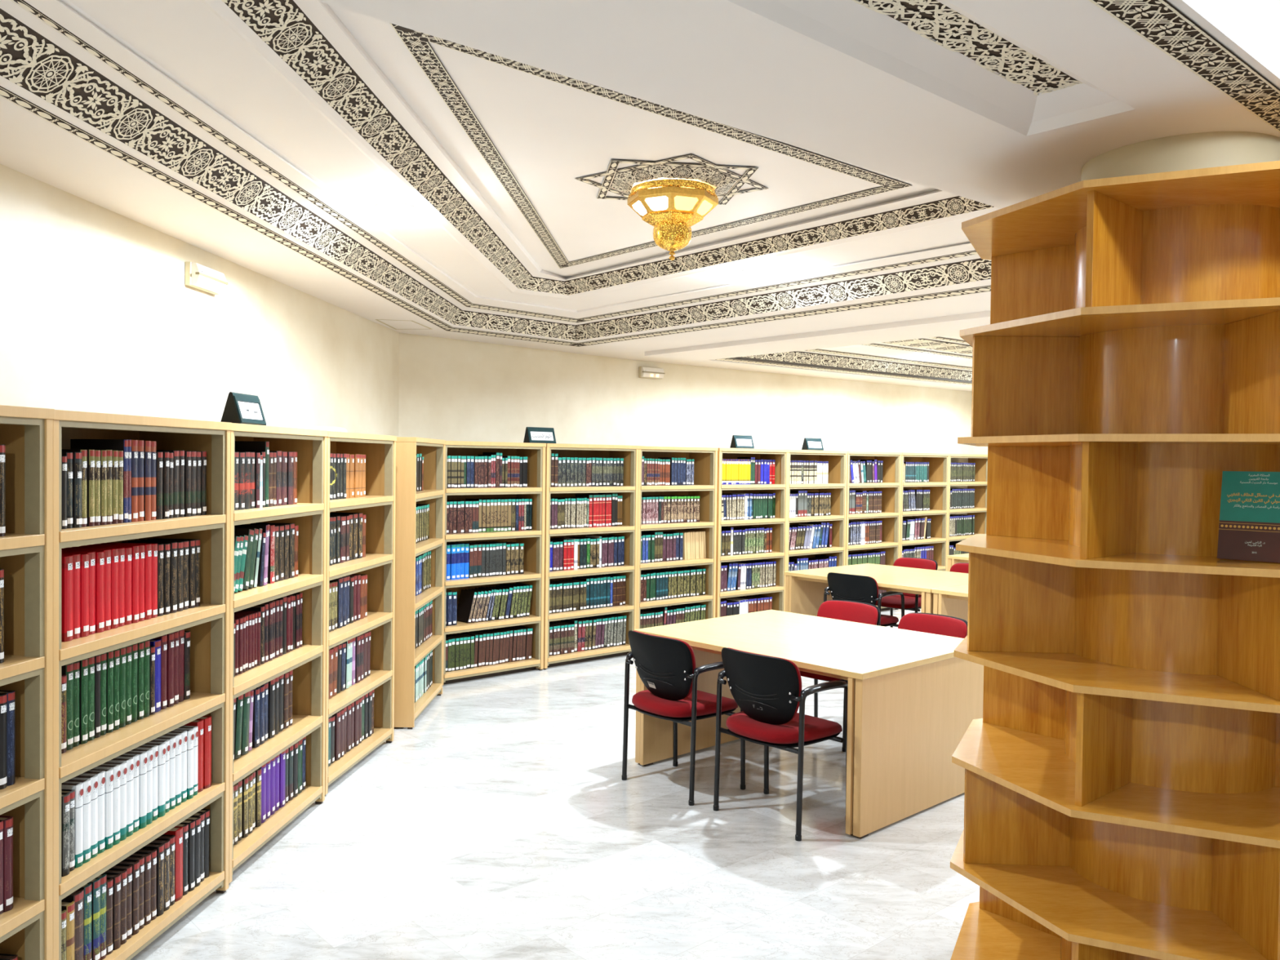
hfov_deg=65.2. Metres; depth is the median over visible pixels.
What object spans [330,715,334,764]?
book
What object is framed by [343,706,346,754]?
book
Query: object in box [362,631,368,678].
book
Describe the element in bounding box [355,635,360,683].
book
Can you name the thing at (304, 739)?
book
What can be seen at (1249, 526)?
book
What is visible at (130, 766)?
book
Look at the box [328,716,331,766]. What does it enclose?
book
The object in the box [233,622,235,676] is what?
book
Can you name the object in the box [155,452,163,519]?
book
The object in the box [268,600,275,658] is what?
book
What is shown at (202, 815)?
book
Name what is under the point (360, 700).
book
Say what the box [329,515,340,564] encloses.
book
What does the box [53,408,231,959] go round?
bookcase
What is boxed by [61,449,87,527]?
book
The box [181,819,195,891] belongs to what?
book
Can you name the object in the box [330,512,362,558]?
book
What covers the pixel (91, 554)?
book
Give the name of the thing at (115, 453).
book
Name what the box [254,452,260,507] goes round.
book
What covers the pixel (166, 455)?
book
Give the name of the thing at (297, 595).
book
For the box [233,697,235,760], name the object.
book
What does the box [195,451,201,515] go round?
book
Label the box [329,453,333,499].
book
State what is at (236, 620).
book
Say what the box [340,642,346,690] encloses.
book
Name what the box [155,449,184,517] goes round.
book
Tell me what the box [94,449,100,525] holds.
book
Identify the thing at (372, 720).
book
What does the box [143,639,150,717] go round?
book
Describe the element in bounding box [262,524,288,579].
book
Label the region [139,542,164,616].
book
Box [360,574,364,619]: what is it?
book
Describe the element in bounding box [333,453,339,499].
book
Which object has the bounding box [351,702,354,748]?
book
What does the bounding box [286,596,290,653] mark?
book
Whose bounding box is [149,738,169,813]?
book
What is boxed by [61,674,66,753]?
book
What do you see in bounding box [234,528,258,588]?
book
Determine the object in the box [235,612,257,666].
book
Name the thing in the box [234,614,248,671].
book
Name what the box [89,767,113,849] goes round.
book
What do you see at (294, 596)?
book
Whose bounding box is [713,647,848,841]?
armchair
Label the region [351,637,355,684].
book
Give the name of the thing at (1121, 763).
shelving
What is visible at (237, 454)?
book
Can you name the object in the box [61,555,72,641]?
book
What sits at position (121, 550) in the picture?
book
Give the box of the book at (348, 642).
[345,640,350,688]
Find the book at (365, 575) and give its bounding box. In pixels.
[351,573,367,617]
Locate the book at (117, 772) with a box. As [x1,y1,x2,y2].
[95,764,120,844]
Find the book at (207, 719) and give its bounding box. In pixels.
[197,715,211,789]
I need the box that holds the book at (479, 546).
[467,542,481,577]
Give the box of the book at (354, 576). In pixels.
[348,574,356,622]
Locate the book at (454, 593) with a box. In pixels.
[446,589,457,625]
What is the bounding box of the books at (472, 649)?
[0,452,975,914]
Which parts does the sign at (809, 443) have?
raised frame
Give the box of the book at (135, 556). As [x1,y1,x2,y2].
[82,544,138,622]
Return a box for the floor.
[130,608,979,959]
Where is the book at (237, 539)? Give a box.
[234,536,239,591]
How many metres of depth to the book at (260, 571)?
4.32 m
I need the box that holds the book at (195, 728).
[178,725,198,795]
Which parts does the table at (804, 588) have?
panel leg, panel, rail, panel, panel leg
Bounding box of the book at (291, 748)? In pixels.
[288,744,293,800]
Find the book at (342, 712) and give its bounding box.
[340,708,344,757]
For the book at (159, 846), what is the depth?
3.44 m
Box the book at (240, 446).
[235,440,269,506]
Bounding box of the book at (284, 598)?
[277,595,286,654]
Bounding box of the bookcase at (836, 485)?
[786,449,847,571]
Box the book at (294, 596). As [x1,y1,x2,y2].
[293,595,295,649]
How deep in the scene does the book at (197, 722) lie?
3.69 m
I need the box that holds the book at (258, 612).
[235,610,260,666]
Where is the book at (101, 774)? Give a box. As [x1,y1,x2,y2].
[81,769,105,853]
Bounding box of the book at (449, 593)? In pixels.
[446,591,452,626]
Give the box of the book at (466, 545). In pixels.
[455,542,469,578]
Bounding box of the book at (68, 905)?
[61,900,74,959]
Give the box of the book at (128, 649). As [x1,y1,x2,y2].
[125,644,131,724]
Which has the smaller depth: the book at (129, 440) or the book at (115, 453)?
the book at (115, 453)
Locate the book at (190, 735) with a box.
[173,728,194,799]
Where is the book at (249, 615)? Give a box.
[234,613,251,669]
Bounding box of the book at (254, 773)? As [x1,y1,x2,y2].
[252,770,255,830]
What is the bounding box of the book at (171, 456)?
[168,452,173,518]
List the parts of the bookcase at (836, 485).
panel, panel, shelf rail, shelf, shelf, shelf rail, shelf, shelf rail, rail, panel, panel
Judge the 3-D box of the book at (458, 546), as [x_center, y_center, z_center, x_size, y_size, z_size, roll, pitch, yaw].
[-1.418,0.608,7.535,0.038,0.260,0.191,0,2,-42]
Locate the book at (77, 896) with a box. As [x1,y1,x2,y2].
[61,888,84,959]
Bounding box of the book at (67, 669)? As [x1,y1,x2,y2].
[61,662,73,750]
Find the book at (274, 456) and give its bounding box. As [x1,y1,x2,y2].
[272,452,276,506]
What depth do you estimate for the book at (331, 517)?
5.18 m
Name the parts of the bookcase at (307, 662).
panel, panel, shelf rail, shelf rail, shelf rail, shelf, shelf, shelf, shelf rail, shelf rail, shelf, shelf, rail, panel, panel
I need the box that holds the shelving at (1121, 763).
[950,160,1279,959]
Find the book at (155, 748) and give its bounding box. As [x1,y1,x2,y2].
[135,744,158,821]
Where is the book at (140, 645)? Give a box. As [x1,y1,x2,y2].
[137,641,143,719]
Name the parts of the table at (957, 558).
panel leg, panel, rail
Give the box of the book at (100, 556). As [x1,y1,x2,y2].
[61,550,104,632]
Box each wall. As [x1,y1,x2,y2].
[0,164,399,436]
[398,333,973,542]
[973,445,987,454]
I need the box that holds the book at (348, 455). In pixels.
[346,453,349,497]
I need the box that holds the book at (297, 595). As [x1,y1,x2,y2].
[289,593,299,648]
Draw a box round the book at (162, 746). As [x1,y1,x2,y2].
[144,742,165,817]
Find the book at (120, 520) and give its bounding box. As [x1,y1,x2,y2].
[117,450,123,523]
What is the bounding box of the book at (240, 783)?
[237,779,242,841]
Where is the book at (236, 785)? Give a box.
[233,782,238,845]
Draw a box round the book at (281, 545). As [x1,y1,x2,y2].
[275,524,284,581]
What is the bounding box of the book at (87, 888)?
[79,882,92,959]
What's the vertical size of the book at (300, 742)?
0.251 m
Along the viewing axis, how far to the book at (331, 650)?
5.15 m
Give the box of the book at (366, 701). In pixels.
[364,693,368,739]
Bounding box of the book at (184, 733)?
[168,730,187,802]
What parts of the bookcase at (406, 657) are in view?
panel, panel, shelf rail, shelf rail, shelf, shelf, shelf rail, shelf, shelf rail, shelf, shelf rail, rail, shelf, panel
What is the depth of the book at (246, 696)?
4.16 m
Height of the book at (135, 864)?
0.235 m
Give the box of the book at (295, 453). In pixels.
[292,451,297,504]
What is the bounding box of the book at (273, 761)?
[270,757,275,815]
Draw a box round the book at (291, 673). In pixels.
[288,670,293,725]
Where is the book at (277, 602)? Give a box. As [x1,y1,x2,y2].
[271,600,279,657]
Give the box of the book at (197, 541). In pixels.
[153,537,199,606]
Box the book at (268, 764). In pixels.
[266,760,271,818]
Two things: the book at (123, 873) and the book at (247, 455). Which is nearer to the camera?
the book at (123, 873)
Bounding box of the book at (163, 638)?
[151,634,167,709]
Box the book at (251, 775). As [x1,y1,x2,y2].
[247,773,253,834]
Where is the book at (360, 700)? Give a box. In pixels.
[358,697,361,743]
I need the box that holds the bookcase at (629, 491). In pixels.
[543,443,639,670]
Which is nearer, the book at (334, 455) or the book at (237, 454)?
the book at (237, 454)
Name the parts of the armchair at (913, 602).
frame, seat, frame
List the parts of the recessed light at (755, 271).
bulb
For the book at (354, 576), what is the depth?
5.49 m
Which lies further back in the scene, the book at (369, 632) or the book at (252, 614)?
the book at (369, 632)
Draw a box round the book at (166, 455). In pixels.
[155,451,169,519]
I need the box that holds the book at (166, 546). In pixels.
[120,542,170,614]
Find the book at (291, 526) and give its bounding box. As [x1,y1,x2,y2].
[251,522,294,577]
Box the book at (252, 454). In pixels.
[250,452,255,508]
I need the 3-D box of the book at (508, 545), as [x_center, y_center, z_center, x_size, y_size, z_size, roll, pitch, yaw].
[-1.084,0.616,7.844,0.042,0.240,0.191,0,2,-42]
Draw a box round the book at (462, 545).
[447,542,464,578]
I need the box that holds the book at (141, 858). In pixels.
[124,855,144,929]
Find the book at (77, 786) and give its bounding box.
[61,781,83,867]
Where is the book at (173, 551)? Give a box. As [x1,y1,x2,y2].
[124,541,177,613]
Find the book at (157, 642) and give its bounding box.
[150,639,160,712]
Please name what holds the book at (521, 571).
on the bookcase at (533, 540)
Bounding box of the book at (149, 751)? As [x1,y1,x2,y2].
[130,748,152,824]
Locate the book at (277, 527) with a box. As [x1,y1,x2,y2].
[274,525,279,582]
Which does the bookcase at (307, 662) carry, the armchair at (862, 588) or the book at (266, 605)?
the book at (266, 605)
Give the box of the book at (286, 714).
[283,671,288,728]
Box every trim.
[0,8,991,340]
[0,85,991,346]
[12,0,977,323]
[221,0,995,294]
[375,319,431,329]
[389,22,911,268]
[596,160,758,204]
[610,164,737,195]
[712,358,972,385]
[742,351,972,381]
[803,349,972,369]
[852,0,1082,95]
[861,343,972,359]
[882,338,973,355]
[930,337,968,343]
[1088,0,1279,132]
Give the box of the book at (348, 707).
[346,703,351,751]
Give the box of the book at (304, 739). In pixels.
[302,736,306,790]
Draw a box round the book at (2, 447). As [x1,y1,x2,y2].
[0,444,5,536]
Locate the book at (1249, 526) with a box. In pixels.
[1217,471,1279,563]
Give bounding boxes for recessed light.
[742,267,772,275]
[917,357,934,360]
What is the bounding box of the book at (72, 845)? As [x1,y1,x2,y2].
[61,789,75,871]
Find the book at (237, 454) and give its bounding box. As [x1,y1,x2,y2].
[234,452,239,510]
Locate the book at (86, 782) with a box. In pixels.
[66,777,91,863]
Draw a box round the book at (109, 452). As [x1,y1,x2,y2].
[69,448,112,524]
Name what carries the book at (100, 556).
on the bookcase at (208, 623)
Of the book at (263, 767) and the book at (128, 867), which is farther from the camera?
the book at (263, 767)
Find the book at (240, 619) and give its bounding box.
[234,617,242,674]
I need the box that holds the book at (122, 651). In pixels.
[119,646,125,728]
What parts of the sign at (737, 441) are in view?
raised frame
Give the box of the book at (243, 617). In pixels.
[234,616,245,672]
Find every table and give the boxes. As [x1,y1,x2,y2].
[634,609,983,839]
[783,563,968,616]
[931,584,968,621]
[946,553,968,571]
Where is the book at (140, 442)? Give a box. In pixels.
[137,440,144,521]
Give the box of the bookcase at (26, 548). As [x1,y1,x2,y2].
[0,404,54,959]
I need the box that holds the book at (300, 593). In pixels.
[295,592,302,647]
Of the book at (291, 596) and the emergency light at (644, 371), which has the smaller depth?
the book at (291, 596)
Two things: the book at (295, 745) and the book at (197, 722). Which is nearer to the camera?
the book at (197, 722)
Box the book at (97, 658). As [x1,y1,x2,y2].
[94,654,100,737]
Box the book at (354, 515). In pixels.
[329,512,357,559]
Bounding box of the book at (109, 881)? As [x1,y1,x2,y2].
[106,877,113,955]
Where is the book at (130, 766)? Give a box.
[110,756,133,836]
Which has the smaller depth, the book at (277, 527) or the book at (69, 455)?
the book at (69, 455)
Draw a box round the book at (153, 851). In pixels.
[136,848,156,920]
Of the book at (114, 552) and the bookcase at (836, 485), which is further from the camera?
the bookcase at (836, 485)
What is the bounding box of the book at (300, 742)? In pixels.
[297,738,302,794]
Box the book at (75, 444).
[70,439,128,523]
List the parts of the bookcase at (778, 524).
panel, panel, shelf, shelf rail, shelf rail, shelf, shelf rail, shelf, shelf, shelf rail, panel, rail, panel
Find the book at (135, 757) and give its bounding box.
[117,753,139,832]
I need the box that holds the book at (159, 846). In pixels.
[142,842,164,916]
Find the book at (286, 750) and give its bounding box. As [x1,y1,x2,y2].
[284,747,288,803]
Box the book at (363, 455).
[362,454,365,497]
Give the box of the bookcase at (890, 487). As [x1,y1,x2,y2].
[845,451,902,610]
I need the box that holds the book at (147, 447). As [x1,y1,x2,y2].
[143,440,151,520]
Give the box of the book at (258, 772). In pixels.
[255,767,261,826]
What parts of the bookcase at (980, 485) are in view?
panel, shelf rail, shelf, shelf, panel, shelf rail, shelf, shelf rail, rail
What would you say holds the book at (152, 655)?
on the bookcase at (208, 623)
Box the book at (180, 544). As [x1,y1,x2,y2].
[134,540,183,611]
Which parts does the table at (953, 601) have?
panel leg, panel, rail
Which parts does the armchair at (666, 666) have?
armrest, frame, seat, armrest, frame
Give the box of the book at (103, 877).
[97,873,106,959]
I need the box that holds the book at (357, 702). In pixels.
[354,698,359,746]
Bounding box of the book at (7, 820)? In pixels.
[0,815,13,911]
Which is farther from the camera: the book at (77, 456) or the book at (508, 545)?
the book at (508, 545)
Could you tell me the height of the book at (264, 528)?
0.261 m
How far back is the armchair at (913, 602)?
9.03 m
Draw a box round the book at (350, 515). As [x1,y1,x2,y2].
[329,514,352,560]
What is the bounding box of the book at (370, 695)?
[367,690,372,737]
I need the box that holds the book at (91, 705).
[87,656,94,741]
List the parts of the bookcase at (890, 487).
panel, panel, shelf rail, shelf, shelf, shelf rail, shelf rail, rail, shelf, panel, panel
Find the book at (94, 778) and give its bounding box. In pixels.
[73,773,97,858]
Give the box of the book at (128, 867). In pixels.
[111,863,132,939]
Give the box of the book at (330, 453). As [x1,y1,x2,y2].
[329,453,330,497]
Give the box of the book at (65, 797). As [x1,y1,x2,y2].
[61,792,70,876]
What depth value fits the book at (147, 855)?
3.37 m
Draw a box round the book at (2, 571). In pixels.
[0,568,4,662]
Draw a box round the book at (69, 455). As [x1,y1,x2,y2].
[61,452,72,528]
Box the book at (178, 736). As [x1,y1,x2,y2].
[161,733,182,806]
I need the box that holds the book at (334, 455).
[332,453,336,499]
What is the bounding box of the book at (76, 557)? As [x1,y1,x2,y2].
[61,553,79,639]
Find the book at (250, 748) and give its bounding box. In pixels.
[248,689,253,751]
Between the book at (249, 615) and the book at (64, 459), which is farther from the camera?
the book at (249, 615)
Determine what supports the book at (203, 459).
on the bookcase at (208, 623)
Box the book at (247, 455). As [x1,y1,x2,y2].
[235,451,250,509]
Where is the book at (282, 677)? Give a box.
[279,674,284,732]
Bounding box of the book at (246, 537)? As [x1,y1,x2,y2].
[234,534,248,591]
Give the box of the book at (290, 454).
[287,451,293,504]
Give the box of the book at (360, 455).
[359,454,362,497]
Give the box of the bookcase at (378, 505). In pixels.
[324,431,396,795]
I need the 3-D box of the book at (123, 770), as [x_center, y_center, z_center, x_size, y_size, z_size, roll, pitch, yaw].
[-1.756,1.036,3.238,0.192,0.247,0.033,1,1,6]
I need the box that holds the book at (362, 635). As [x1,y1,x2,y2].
[360,634,364,680]
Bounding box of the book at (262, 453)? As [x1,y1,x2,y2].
[240,451,265,507]
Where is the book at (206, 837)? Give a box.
[197,808,209,878]
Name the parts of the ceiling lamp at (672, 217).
facet frame, glass pane, facet frame, glass pane, pierced crown, glass pane, facet frame, glass pane, facet frame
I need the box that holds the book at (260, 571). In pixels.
[257,532,266,586]
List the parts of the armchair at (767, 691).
armrest, frame, seat, frame, armrest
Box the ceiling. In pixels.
[0,0,1279,391]
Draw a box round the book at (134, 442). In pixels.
[131,440,137,521]
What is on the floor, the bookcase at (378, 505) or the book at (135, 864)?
the bookcase at (378, 505)
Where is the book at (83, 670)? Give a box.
[79,657,88,744]
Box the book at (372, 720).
[371,689,373,733]
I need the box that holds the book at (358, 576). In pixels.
[352,574,360,620]
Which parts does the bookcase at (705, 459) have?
panel, panel, shelf rail, shelf, shelf, shelf rail, shelf, shelf rail, shelf, shelf rail, rail, panel, panel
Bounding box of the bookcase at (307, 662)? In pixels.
[228,422,328,884]
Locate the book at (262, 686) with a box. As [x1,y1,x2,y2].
[257,684,264,744]
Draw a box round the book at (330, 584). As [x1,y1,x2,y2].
[328,582,331,632]
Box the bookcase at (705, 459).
[636,445,718,629]
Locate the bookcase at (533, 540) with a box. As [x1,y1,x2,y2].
[442,440,546,685]
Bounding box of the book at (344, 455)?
[342,453,346,498]
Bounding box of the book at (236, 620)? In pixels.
[234,618,238,675]
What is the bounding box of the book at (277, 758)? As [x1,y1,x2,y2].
[275,754,279,811]
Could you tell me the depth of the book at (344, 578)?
5.33 m
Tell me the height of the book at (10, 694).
0.253 m
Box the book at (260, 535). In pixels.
[253,528,262,586]
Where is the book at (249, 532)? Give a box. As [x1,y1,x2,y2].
[234,528,253,589]
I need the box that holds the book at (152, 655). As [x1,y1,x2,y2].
[149,645,155,715]
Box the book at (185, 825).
[176,822,188,895]
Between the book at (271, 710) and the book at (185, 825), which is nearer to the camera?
the book at (185, 825)
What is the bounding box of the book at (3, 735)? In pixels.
[0,693,7,789]
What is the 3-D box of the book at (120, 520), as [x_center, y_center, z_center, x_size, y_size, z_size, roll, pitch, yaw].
[-1.770,0.021,3.247,0.191,0.234,0.027,1,1,6]
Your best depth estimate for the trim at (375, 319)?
7.22 m
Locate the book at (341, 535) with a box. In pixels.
[339,515,343,563]
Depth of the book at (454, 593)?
7.44 m
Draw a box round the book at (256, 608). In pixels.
[240,605,264,664]
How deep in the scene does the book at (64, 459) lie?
2.96 m
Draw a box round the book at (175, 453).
[155,450,179,517]
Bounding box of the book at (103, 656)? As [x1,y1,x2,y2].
[100,653,106,735]
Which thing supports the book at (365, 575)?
on the bookcase at (378, 505)
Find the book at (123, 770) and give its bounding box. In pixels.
[102,760,127,840]
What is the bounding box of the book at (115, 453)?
[111,450,118,524]
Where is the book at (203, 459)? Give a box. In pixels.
[184,450,206,515]
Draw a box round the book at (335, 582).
[329,581,337,629]
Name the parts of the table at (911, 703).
panel leg, panel, rail, panel, panel leg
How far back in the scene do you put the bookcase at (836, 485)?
10.68 m
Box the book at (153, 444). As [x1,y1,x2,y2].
[151,440,156,519]
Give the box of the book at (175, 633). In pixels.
[173,631,178,704]
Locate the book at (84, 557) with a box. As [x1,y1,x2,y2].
[75,553,88,637]
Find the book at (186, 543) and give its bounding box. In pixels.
[141,539,189,609]
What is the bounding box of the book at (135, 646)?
[131,643,137,722]
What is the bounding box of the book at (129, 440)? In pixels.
[115,439,131,522]
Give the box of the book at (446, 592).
[445,591,447,626]
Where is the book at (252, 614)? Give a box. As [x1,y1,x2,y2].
[234,612,254,668]
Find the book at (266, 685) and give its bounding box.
[262,682,268,741]
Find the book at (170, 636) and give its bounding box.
[166,632,173,706]
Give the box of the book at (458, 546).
[446,542,460,579]
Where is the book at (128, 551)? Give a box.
[79,546,132,625]
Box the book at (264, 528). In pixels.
[234,524,268,585]
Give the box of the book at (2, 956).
[0,953,17,959]
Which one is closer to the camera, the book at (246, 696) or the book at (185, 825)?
the book at (185, 825)
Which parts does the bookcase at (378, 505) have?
panel, panel, shelf rail, shelf, shelf rail, shelf rail, shelf, shelf, shelf rail, shelf rail, shelf, shelf, rail, panel, panel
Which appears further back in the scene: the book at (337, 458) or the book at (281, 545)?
the book at (337, 458)
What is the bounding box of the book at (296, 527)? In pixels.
[294,524,298,577]
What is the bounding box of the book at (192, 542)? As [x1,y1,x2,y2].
[147,538,195,608]
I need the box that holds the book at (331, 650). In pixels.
[328,648,333,698]
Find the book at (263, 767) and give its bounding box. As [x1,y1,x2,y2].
[260,763,266,823]
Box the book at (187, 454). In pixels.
[184,451,191,516]
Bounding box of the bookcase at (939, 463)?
[899,452,949,571]
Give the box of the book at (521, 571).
[511,542,524,573]
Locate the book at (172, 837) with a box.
[157,834,175,906]
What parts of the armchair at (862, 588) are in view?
frame, seat, armrest, frame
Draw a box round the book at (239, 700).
[234,694,243,759]
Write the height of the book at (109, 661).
0.264 m
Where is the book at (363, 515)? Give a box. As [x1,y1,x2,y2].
[362,514,365,557]
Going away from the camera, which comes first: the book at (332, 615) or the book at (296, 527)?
the book at (296, 527)
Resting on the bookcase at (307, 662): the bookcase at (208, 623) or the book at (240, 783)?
the book at (240, 783)
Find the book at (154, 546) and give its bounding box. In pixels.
[116,542,157,617]
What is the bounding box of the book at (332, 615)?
[329,582,334,631]
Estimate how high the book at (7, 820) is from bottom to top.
0.250 m
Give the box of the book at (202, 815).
[191,812,204,881]
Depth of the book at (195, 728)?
3.66 m
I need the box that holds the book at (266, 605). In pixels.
[256,603,268,662]
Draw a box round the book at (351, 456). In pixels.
[349,454,354,497]
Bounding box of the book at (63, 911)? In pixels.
[61,909,66,959]
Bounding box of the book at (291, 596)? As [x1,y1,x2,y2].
[286,595,293,651]
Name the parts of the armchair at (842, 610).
frame, seat, frame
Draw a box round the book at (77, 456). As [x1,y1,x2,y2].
[72,452,82,528]
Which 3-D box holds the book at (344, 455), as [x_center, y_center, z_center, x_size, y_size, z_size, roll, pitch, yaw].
[-1.667,-0.022,5.358,0.191,0.240,0.043,1,1,6]
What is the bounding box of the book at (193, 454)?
[191,451,196,515]
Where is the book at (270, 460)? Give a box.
[268,452,273,506]
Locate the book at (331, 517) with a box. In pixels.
[329,516,333,565]
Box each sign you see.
[220,391,266,425]
[523,426,555,443]
[729,435,754,448]
[801,437,823,450]
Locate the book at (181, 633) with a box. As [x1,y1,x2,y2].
[178,629,184,702]
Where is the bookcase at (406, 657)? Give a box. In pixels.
[394,436,444,728]
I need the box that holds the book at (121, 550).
[71,546,124,626]
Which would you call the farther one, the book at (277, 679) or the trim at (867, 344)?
the trim at (867, 344)
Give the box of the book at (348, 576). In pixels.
[346,575,350,624]
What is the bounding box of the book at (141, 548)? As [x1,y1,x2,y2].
[94,543,144,621]
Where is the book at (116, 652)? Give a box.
[113,648,119,730]
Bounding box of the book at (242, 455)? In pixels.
[239,452,244,510]
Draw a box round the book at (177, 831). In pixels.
[164,826,182,902]
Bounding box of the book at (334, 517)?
[332,516,336,564]
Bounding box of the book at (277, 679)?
[275,676,279,734]
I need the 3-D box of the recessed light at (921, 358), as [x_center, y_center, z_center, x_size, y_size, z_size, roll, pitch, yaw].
[2.925,-1.232,10.237,0.170,0.030,0.170,1,1,0]
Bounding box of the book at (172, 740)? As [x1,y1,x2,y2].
[155,736,176,809]
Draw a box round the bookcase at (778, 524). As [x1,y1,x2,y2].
[715,448,788,617]
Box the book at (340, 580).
[329,577,342,628]
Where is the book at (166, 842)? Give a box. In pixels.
[151,838,169,911]
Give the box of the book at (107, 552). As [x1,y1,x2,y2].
[61,548,111,631]
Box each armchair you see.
[621,630,746,805]
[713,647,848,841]
[799,600,880,751]
[823,572,904,626]
[875,557,937,627]
[897,612,967,638]
[949,562,968,573]
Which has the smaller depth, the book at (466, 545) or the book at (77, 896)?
the book at (77, 896)
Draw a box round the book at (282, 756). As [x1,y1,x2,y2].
[279,750,285,808]
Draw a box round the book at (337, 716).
[333,711,340,760]
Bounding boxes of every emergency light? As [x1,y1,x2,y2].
[185,261,227,294]
[639,366,665,379]
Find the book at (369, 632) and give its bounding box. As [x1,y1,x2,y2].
[366,631,370,675]
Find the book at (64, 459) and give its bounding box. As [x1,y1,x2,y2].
[61,456,66,528]
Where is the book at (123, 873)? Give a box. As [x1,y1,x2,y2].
[104,868,127,945]
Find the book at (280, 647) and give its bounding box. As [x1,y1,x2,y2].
[275,599,282,656]
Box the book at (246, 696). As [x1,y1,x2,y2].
[240,690,250,755]
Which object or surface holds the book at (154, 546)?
on the bookcase at (208, 623)
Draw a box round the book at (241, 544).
[234,535,244,592]
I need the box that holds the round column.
[1080,131,1279,181]
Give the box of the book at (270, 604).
[264,601,272,661]
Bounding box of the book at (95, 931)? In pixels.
[88,877,100,959]
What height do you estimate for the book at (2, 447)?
0.245 m
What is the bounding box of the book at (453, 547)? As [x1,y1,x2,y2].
[446,543,456,579]
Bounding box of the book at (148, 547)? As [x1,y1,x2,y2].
[101,542,151,619]
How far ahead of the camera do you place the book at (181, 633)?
3.66 m
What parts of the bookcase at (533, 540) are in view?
panel, panel, shelf, shelf rail, shelf, shelf rail, shelf, shelf rail, shelf, shelf rail, shelf rail, shelf, rail, panel, panel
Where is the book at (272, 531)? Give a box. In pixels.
[266,524,275,583]
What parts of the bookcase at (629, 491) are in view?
panel, panel, shelf, shelf rail, shelf, shelf rail, shelf rail, shelf, shelf, shelf rail, shelf, shelf rail, rail, panel, panel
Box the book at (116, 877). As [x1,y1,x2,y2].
[102,872,120,950]
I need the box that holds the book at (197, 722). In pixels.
[183,719,204,792]
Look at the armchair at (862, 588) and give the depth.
7.82 m
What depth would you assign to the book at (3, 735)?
2.69 m
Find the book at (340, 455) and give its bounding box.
[339,453,342,498]
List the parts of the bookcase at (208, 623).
panel, panel, shelf rail, shelf rail, rail, shelf, shelf, shelf, shelf rail, shelf rail, shelf, panel, shelf, shelf rail, panel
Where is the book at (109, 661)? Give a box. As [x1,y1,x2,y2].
[106,650,113,733]
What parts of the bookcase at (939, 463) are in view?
panel, panel, shelf rail, shelf, shelf, shelf rail, shelf, shelf rail, rail, panel, shelf, panel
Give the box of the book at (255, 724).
[252,687,259,747]
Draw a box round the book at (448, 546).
[446,544,450,579]
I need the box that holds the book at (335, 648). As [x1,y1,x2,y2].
[332,645,337,695]
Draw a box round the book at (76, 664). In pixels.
[73,661,79,746]
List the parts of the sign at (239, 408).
raised frame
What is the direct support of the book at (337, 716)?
on the bookcase at (378, 505)
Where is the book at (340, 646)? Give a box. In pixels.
[336,644,342,693]
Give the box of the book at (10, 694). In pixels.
[0,689,14,786]
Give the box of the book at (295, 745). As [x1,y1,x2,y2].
[293,742,297,797]
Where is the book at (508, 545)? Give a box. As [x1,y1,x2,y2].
[506,543,511,574]
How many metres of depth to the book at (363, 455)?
5.62 m
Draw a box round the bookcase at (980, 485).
[946,453,987,571]
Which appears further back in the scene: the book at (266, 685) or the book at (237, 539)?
the book at (266, 685)
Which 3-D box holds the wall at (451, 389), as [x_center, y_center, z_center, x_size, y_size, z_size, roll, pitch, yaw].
[1.151,0.079,10.590,8.370,2.800,0.351,0,2,-41]
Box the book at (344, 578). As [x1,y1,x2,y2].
[340,576,346,626]
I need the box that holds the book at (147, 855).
[130,852,151,925]
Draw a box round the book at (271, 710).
[267,678,275,738]
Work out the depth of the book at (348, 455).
5.39 m
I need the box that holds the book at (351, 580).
[349,576,353,623]
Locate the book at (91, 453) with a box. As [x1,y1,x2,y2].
[61,448,94,526]
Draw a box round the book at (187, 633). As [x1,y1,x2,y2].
[183,631,190,699]
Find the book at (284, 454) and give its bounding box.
[281,451,287,505]
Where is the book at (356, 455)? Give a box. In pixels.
[349,453,359,497]
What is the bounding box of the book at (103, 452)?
[100,449,106,524]
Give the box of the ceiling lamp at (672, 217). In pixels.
[627,178,718,260]
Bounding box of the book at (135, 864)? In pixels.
[118,859,139,935]
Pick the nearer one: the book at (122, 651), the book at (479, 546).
the book at (122, 651)
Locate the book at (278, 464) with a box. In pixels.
[269,450,281,506]
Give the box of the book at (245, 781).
[241,776,248,838]
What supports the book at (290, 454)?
on the bookcase at (307, 662)
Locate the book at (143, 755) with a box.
[124,751,146,828]
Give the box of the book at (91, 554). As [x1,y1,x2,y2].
[61,551,95,635]
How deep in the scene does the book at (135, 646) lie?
3.38 m
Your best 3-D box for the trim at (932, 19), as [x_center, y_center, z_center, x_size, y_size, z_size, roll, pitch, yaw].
[0.491,-1.057,2.131,1.910,0.004,0.152,0,2,-42]
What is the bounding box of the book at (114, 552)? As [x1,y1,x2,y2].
[64,547,118,628]
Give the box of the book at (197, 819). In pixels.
[186,816,200,887]
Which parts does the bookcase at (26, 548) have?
shelf rail, shelf rail, shelf rail, shelf rail, rail, shelf, shelf, shelf, shelf, panel, panel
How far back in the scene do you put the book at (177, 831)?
3.55 m

